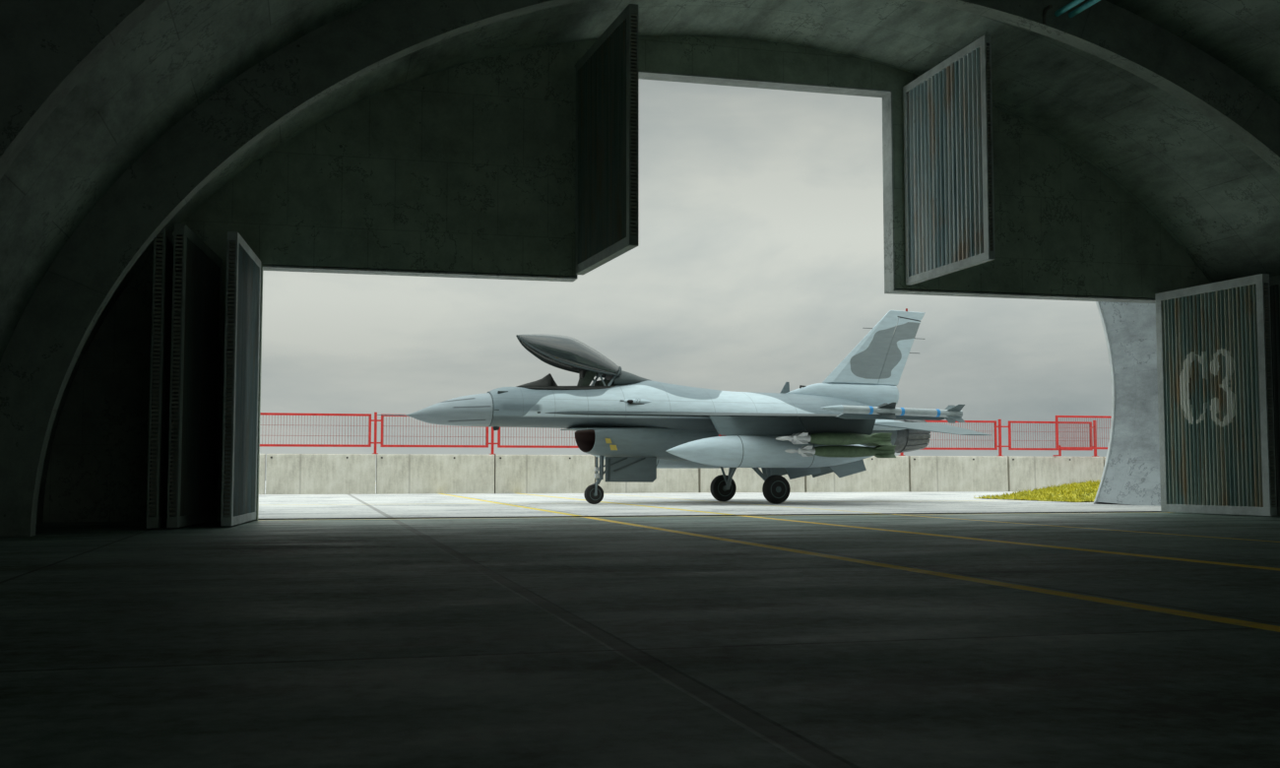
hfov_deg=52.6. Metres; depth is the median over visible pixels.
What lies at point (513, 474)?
concrete barrier
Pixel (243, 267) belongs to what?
door
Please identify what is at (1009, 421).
mesh fence
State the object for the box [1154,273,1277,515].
door
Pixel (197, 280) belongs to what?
door
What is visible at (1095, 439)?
fence post
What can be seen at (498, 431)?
mesh fence
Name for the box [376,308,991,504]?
jet
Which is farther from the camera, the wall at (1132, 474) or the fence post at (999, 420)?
the fence post at (999, 420)
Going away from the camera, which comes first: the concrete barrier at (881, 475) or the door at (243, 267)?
the door at (243, 267)
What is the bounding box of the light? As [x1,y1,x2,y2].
[594,466,599,478]
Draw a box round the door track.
[257,511,1160,519]
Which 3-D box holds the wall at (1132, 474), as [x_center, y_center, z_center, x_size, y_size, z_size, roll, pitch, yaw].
[12.306,-1.444,30.308,3.029,8.623,6.350,1,-4,-14]
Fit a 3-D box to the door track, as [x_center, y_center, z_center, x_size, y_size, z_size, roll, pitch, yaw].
[1.773,2.479,24.153,24.000,0.075,0.120,1,-4,-14]
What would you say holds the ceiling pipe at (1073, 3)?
attached to the ceiling at (1219, 200)
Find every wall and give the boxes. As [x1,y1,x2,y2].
[42,35,1210,522]
[1096,301,1160,506]
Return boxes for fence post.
[372,411,378,453]
[489,426,495,454]
[998,419,1001,455]
[1091,420,1098,456]
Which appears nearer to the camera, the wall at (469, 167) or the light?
the wall at (469, 167)
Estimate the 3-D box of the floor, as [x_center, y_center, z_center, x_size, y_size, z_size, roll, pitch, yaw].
[5.784,1.528,8.413,27.000,0.300,32.420,1,-4,-14]
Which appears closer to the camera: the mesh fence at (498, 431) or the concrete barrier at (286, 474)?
the concrete barrier at (286, 474)
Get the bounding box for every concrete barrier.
[258,453,265,494]
[265,453,376,494]
[376,453,494,494]
[494,454,594,493]
[594,455,698,493]
[698,467,804,492]
[804,455,908,492]
[908,455,1008,491]
[1007,455,1103,491]
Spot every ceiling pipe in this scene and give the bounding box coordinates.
[1054,0,1084,16]
[1068,0,1100,17]
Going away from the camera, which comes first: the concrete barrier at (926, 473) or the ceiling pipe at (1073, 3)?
the ceiling pipe at (1073, 3)
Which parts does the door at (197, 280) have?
corrugated panel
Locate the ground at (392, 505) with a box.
[257,480,1160,518]
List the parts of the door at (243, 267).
corrugated panel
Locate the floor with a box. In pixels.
[0,512,1279,767]
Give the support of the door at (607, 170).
in the wall at (469, 167)
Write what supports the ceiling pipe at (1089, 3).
attached to the ceiling at (1219, 200)
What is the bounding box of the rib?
[0,0,1279,536]
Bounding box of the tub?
[522,384,616,389]
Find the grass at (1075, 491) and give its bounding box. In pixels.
[973,479,1100,502]
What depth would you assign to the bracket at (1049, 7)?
20.22 m
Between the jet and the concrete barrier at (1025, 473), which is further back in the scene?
the concrete barrier at (1025, 473)
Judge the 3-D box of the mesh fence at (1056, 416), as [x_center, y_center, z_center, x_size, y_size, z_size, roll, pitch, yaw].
[20.288,2.116,56.285,4.920,1.450,0.090,1,-4,-14]
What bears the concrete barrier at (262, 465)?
on the ground at (392, 505)
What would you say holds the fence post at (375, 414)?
on the concrete barrier at (286, 474)
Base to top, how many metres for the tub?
0.310 m
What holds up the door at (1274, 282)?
in the wall at (469, 167)
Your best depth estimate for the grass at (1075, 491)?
37.97 m
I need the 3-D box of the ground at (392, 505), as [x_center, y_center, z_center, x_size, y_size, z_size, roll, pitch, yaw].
[5.354,6.440,80.117,170.000,0.300,106.860,1,-4,-14]
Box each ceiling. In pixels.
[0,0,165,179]
[0,0,1279,523]
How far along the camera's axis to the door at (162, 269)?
18.40 m
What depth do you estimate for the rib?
17.21 m
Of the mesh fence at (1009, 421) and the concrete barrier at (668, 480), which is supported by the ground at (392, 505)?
the concrete barrier at (668, 480)
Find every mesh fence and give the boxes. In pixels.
[259,412,374,447]
[377,413,491,447]
[494,427,578,447]
[919,420,999,449]
[1001,420,1094,450]
[1055,415,1111,448]
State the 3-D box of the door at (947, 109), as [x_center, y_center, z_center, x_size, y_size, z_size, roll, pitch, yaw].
[5.526,-3.918,23.433,0.120,3.860,3.170,1,-4,-15]
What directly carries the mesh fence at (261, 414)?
attached to the fence post
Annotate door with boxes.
[146,224,174,528]
[166,223,222,527]
[220,231,260,525]
[575,3,639,274]
[902,34,995,285]
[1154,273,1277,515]
[1269,275,1279,515]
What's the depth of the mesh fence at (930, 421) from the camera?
55.38 m
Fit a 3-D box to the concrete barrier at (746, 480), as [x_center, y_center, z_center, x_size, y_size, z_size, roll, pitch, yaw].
[4.545,3.672,52.877,4.460,1.500,0.504,1,-4,-14]
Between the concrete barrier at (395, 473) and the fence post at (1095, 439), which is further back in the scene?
the fence post at (1095, 439)
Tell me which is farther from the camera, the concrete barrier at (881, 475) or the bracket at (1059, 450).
the bracket at (1059, 450)
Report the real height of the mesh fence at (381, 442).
1.260 m
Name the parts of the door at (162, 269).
corrugated panel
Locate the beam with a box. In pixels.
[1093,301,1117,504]
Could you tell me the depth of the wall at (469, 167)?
22.89 m
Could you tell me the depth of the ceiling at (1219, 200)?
22.03 m
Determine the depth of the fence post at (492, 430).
50.28 m
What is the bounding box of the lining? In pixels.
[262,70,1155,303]
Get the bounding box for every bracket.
[1042,3,1052,24]
[1052,445,1061,455]
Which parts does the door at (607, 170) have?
corrugated panel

